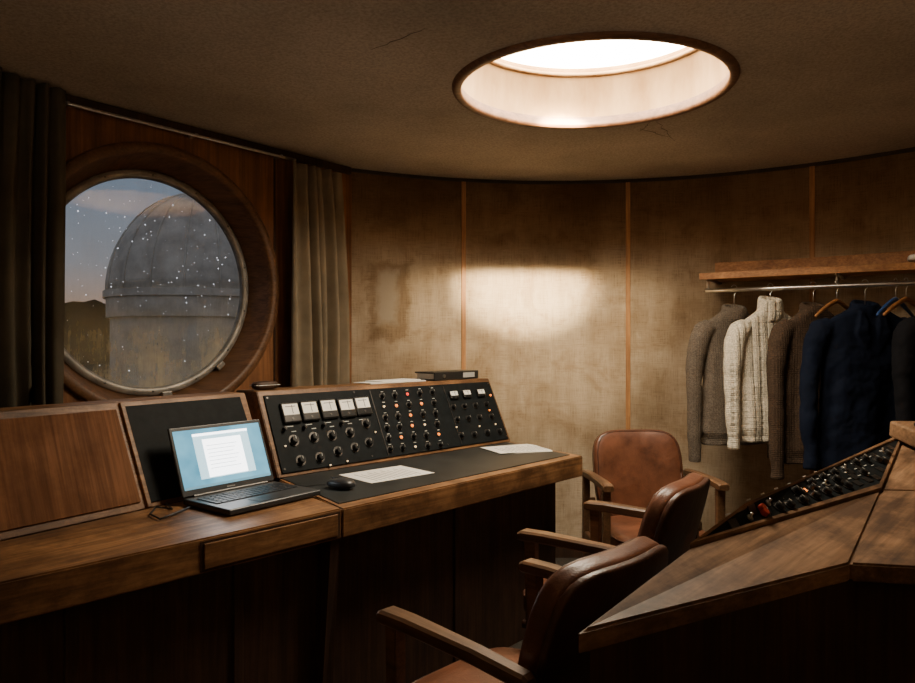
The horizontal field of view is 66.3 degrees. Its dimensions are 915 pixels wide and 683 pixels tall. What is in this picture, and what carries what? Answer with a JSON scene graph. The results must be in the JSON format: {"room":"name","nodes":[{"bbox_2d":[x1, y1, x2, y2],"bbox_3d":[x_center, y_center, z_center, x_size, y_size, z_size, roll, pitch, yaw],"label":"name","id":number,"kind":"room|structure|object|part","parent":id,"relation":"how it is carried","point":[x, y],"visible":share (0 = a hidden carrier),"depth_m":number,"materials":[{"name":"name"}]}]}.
{"room":"control room","nodes":[
{"label":"control room","id":0,"kind":"room"},
{"bbox_2d":[63,94,351,402],"bbox_3d":[-1.060,0.160,3.106,0.068,2.180,1.638,0,0,39],"label":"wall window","id":1,"kind":"structure","parent":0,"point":[266,181],"depth_m":3.29,"materials":[{"name":"brown wood"}]},
{"bbox_2d":[0,67,65,407],"bbox_3d":[-1.534,0.040,2.367,0.100,1.920,0.448,0,0,17],"label":"curtain","id":2,"kind":"object","parent":1,"relation":"hanging from","point":[32,115],"visible":0.6,"depth_m":2.46,"materials":[{"name":"fabric"}]},
{"bbox_2d":[64,141,278,401],"bbox_3d":[-1.276,-0.250,2.980,0.152,1.156,1.156,0,0,39],"label":"window","id":3,"kind":"structure","parent":1,"relation":"attached to","point":[247,235],"depth_m":3.16,"materials":[{"name":"brown wood"}]},
{"bbox_2d":[71,197,230,370],"bbox_3d":[-1.329,-0.261,3.012,0.004,0.827,0.835,0,0,39],"label":"raindrops","id":4,"kind":"object","parent":3,"relation":"attached to","point":[88,197],"visible":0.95,"depth_m":3.05,"materials":[{"name":"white liquid"}]},
{"bbox_3d":[-1.142,-0.882,3.006,0.068,0.018,1.060,0,0,39],"label":"curtain rail","id":5,"kind":"part","parent":1,"relation":"part of","materials":[{"name":"metal"}]},
{"bbox_2d":[290,160,349,386],"bbox_3d":[-0.673,0.070,3.490,0.103,1.860,0.412,0,0,39],"label":"curtain","id":6,"kind":"object","parent":1,"relation":"hanging from","point":[320,324],"visible":0.52,"depth_m":3.45,"materials":[{"name":"fabric"}]},
{"bbox_2d":[0,0,914,180],"bbox_3d":[0.550,-0.930,1.800,4.640,0.002,4.640,0,0,0],"label":"ceiling","id":7,"kind":"structure","parent":0,"point":[357,84],"depth_m":2.42,"materials":[{"name":"paint"}]},
{"bbox_2d":[462,40,728,116],"bbox_3d":[0.490,-1.046,2.560,0.970,0.239,0.880,0,0,0],"label":"skylight window","id":8,"kind":"structure","parent":7,"relation":"attached to","point":[600,77],"depth_m":2.90,"materials":[{"name":"glass"}]},
{"bbox_2d":[509,558,578,648],"bbox_3d":[0.550,1.275,1.800,4.620,0.050,4.620,0,0,0],"label":"floor","id":9,"kind":"structure","parent":0,"point":[559,561],"depth_m":3.96,"materials":[{"name":"carpet"}]},
{"bbox_2d":[0,391,340,682],"bbox_3d":[-0.998,0.719,1.895,0.783,1.062,1.360,0,0,38],"label":"desk","id":10,"kind":"object","parent":9,"relation":"on","point":[95,587],"visible":0.91,"depth_m":1.89,"materials":[{"name":"brown wood"}]},
{"bbox_2d":[149,502,190,519],"bbox_3d":[-0.857,0.494,2.044,0.107,0.006,0.183,0,0,11],"label":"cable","id":11,"kind":"object","parent":10,"relation":"on","point":[166,503],"visible":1,"depth_m":2.05,"materials":[{"name":"plastic"}]},
{"bbox_2d":[167,419,319,515],"bbox_3d":[-0.673,0.384,2.222,0.322,0.225,0.345,0,0,37],"label":"laptop","id":12,"kind":"object","parent":10,"relation":"on","point":[225,468],"visible":1,"depth_m":2.24,"materials":[{"name":"plastic"}]},
{"bbox_2d":[236,378,581,682],"bbox_3d":[-0.144,0.720,2.905,0.862,1.060,1.455,0,0,43],"label":"control console","id":13,"kind":"object","parent":9,"relation":"on","point":[442,547],"visible":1,"depth_m":2.70,"materials":[{"name":"brown wood"}]},
{"bbox_2d":[249,381,280,389],"bbox_3d":[-0.757,0.172,2.752,0.052,0.034,0.110,0,0,43],"label":"case","id":14,"kind":"object","parent":13,"relation":"on","point":[259,385],"visible":1,"depth_m":2.73,"materials":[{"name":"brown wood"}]},
{"bbox_2d":[326,477,355,488],"bbox_3d":[-0.395,0.479,2.375,0.108,0.034,0.062,0,0,30],"label":"computer mouse","id":15,"kind":"object","parent":13,"relation":"on","point":[335,482],"visible":1,"depth_m":2.35,"materials":[{"name":"plastic"}]},
{"bbox_2d":[340,465,432,482],"bbox_3d":[-0.265,0.498,2.634,0.290,0.002,0.210,0,0,-42],"label":"paper sheet","id":16,"kind":"object","parent":13,"relation":"on","point":[396,472],"visible":1,"depth_m":2.62,"materials":[{"name":"white paper"}]},
{"bbox_2d":[354,378,425,383],"bbox_3d":[-0.316,0.184,3.243,0.138,0.010,0.340,0,0,43],"label":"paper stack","id":17,"kind":"object","parent":13,"relation":"on","point":[402,380],"visible":1,"depth_m":3.21,"materials":[{"name":"paper"}]},
{"bbox_2d":[415,370,477,380],"bbox_3d":[-0.050,0.168,3.515,0.134,0.041,0.340,0,0,40],"label":"ring binder","id":18,"kind":"object","parent":13,"relation":"on","point":[439,375],"visible":0.97,"depth_m":3.44,"materials":[{"name":"cardboard"}]},
{"bbox_2d":[480,444,551,453],"bbox_3d":[0.265,0.496,3.234,0.288,0.005,0.237,0,0,-17],"label":"paper stack","id":19,"kind":"object","parent":13,"relation":"on","point":[519,448],"visible":1,"depth_m":3.20,"materials":[{"name":"white paper"}]},
{"bbox_2d":[376,536,667,682],"bbox_3d":[0.166,0.836,1.586,0.538,0.828,0.551,0,0,-45],"label":"leather armchair","id":20,"kind":"object","parent":9,"relation":"on","point":[575,594],"visible":0.66,"depth_m":1.35,"materials":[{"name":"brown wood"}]},
{"bbox_2d":[517,472,709,628],"bbox_3d":[0.522,0.836,2.291,0.551,0.828,0.538,0,0,35],"label":"leather armchair","id":21,"kind":"object","parent":9,"relation":"on","point":[672,517],"visible":0.35,"depth_m":2.10,"materials":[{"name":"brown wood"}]},
{"bbox_2d":[582,429,729,556],"bbox_3d":[0.859,0.836,3.135,0.538,0.828,0.551,0,0,-3],"label":"leather armchair","id":22,"kind":"object","parent":9,"relation":"on","point":[630,466],"visible":0.6,"depth_m":3.27,"materials":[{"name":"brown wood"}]},
{"bbox_2d":[579,437,914,682],"bbox_3d":[1.166,0.772,1.561,2.222,0.955,0.634,0,0,-44],"label":"desk","id":23,"kind":"object","parent":9,"relation":"on","point":[811,579],"visible":0.99,"depth_m":1.27,"materials":[{"name":"brown wood"}]},
{"bbox_2d":[889,421,914,446],"bbox_3d":[1.442,0.291,2.035,0.180,0.099,0.342,0,0,3],"label":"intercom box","id":24,"kind":"object","parent":23,"relation":"on","point":[904,431],"visible":1,"depth_m":2.14,"materials":[{"name":"brown wood"}]},
{"bbox_2d":[452,31,739,128],"bbox_3d":[0.490,-0.937,2.560,1.023,0.046,0.928,0,0,0],"label":"trim","id":25,"kind":"structure","parent":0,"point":[709,96],"depth_m":2.59,"materials":[{"name":"brown wood"}]},
{"bbox_2d":[352,151,914,538],"bbox_3d":[1.555,0.160,2.992,4.394,2.180,1.562,0,0,40],"label":"wall","id":26,"kind":"structure","parent":0,"point":[546,263],"depth_m":3.97,"materials":[{"name":"fabric"}]},
{"bbox_2d":[461,181,465,369],"bbox_3d":[0.035,0.160,3.996,0.026,2.178,0.012,0,0,-13],"label":"trim","id":27,"kind":"structure","parent":26,"relation":"attached to","point":[463,184],"depth_m":3.99,"materials":[{"name":"brown wood"}]},
{"bbox_2d":[556,547,590,557],"bbox_3d":[1.528,1.205,2.960,4.245,0.090,1.487,0,0,40],"label":"baseboard","id":28,"kind":"structure","parent":26,"relation":"attached to","point":[560,552],"depth_m":4.04,"materials":[{"name":"brown wood"}]},
{"bbox_2d":[626,182,629,428],"bbox_3d":[0.979,0.160,4.015,0.026,2.178,0.012,0,0,11],"label":"trim","id":29,"kind":"structure","parent":26,"relation":"attached to","point":[627,183],"depth_m":4.01,"materials":[{"name":"brown wood"}]},
{"bbox_2d":[352,147,914,183],"bbox_3d":[1.528,-0.920,2.960,4.245,0.017,1.487,0,0,40],"label":"trim","id":30,"kind":"structure","parent":26,"relation":"attached to","point":[911,149],"depth_m":3.89,"materials":[{"name":"brown wood"}]},
{"bbox_2d":[699,250,914,292],"bbox_3d":[1.820,-0.344,3.447,1.134,0.183,0.365,0,0,33],"label":"coat rack","id":31,"kind":"object","parent":26,"relation":"attached to","point":[886,263],"visible":1,"depth_m":3.47,"materials":[{"name":"wood"}]},
{"bbox_2d":[685,285,768,462],"bbox_3d":[1.405,0.156,3.549,0.543,0.890,0.135,0,0,-12],"label":"sweater","id":32,"kind":"object","parent":31,"relation":"hanging from","point":[706,420],"visible":0.46,"depth_m":3.47,"materials":[{"name":"brown fabric"}]},
{"bbox_2d":[723,283,791,449],"bbox_3d":[1.547,0.116,3.455,0.554,0.806,0.137,0,0,-16],"label":"knit sweater","id":33,"kind":"object","parent":31,"relation":"hanging from","point":[745,348],"visible":0.45,"depth_m":3.38,"materials":[{"name":"white fabric"}]},
{"bbox_2d":[766,281,833,479],"bbox_3d":[1.704,0.179,3.357,0.505,0.933,0.136,0,0,-13],"label":"sweater","id":34,"kind":"object","parent":31,"relation":"hanging from","point":[786,338],"visible":0.42,"depth_m":3.29,"materials":[{"name":"brown fabric"}]},
{"bbox_2d":[814,281,848,316],"bbox_3d":[1.788,-0.199,3.299,0.347,0.179,0.018,0,0,-31],"label":"hanger","id":35,"kind":"object","parent":31,"relation":"hanging from","point":[835,301],"visible":0.84,"depth_m":3.27,"materials":[{"name":"brown wood"}]},
{"bbox_2d":[799,279,906,470],"bbox_3d":[1.883,0.190,3.233,0.660,0.958,0.174,0,0,-5],"label":"coat","id":36,"kind":"object","parent":31,"relation":"hanging from","point":[851,349],"visible":0.66,"depth_m":3.17,"materials":[{"name":"fabric"}]},
{"bbox_2d":[876,278,913,316],"bbox_3d":[1.984,-0.199,3.170,0.347,0.179,0.018,0,0,-34],"label":"hanger","id":37,"kind":"object","parent":31,"relation":"hanging from","point":[894,299],"visible":0.84,"depth_m":3.15,"materials":[{"name":"plastic"}]},
{"bbox_2d":[883,277,914,315],"bbox_3d":[2.017,-0.199,3.148,0.347,0.179,0.018,0,0,-28],"label":"hanger","id":38,"kind":"object","parent":31,"relation":"hanging from","point":[904,299],"visible":1,"depth_m":3.12,"materials":[{"name":"brown wood"}]},
{"bbox_2d":[891,316,914,420],"bbox_3d":[2.121,0.190,3.083,0.502,0.958,0.165,0,0,-11],"label":"coat","id":39,"kind":"object","parent":31,"relation":"hanging from","point":[903,338],"visible":0.52,"depth_m":3.00,"materials":[{"name":"fabric"}]},
{"bbox_2d":[907,254,914,261],"bbox_3d":[2.122,-0.374,3.115,0.200,0.035,0.160,0,0,32],"label":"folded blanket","id":40,"kind":"object","parent":31,"relation":"on","point":[911,258],"visible":0.92,"depth_m":3.11,"materials":[{"name":"fabric"}]},
{"bbox_2d":[809,166,814,474],"bbox_3d":[1.847,0.160,3.646,0.026,2.178,0.012,0,0,35],"label":"trim","id":41,"kind":"structure","parent":26,"relation":"attached to","point":[811,168],"depth_m":3.64,"materials":[{"name":"brown wood"}]},
{"label":"outside","id":42,"kind":"structure","parent":0,"visible":0},
{"bbox_2d":[82,364,109,379],"bbox_3d":[-55.000,4.350,87.500,230.000,0.200,165.000,0,0,0],"label":"ground","id":43,"kind":"structure","parent":42,"point":[102,370],"depth_m":106.24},
{"bbox_2d":[102,193,239,386],"bbox_3d":[-15.300,-2.307,42.000,10.712,13.114,10.712,0,0,0],"label":"dome","id":44,"kind":"object","parent":43,"relation":"on","point":[178,328],"visible":0.5,"depth_m":37.35,"materials":[{"name":"metal"}]},
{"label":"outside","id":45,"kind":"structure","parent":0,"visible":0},
{"bbox_2d":[64,299,109,363],"bbox_3d":[-81.504,2.224,76.940,136.861,22.051,144.979,0,0,0],"label":"hills","id":46,"kind":"structure","parent":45,"point":[86,327],"depth_m":132.61,"materials":[{"name":"brown plant"}]}
]}

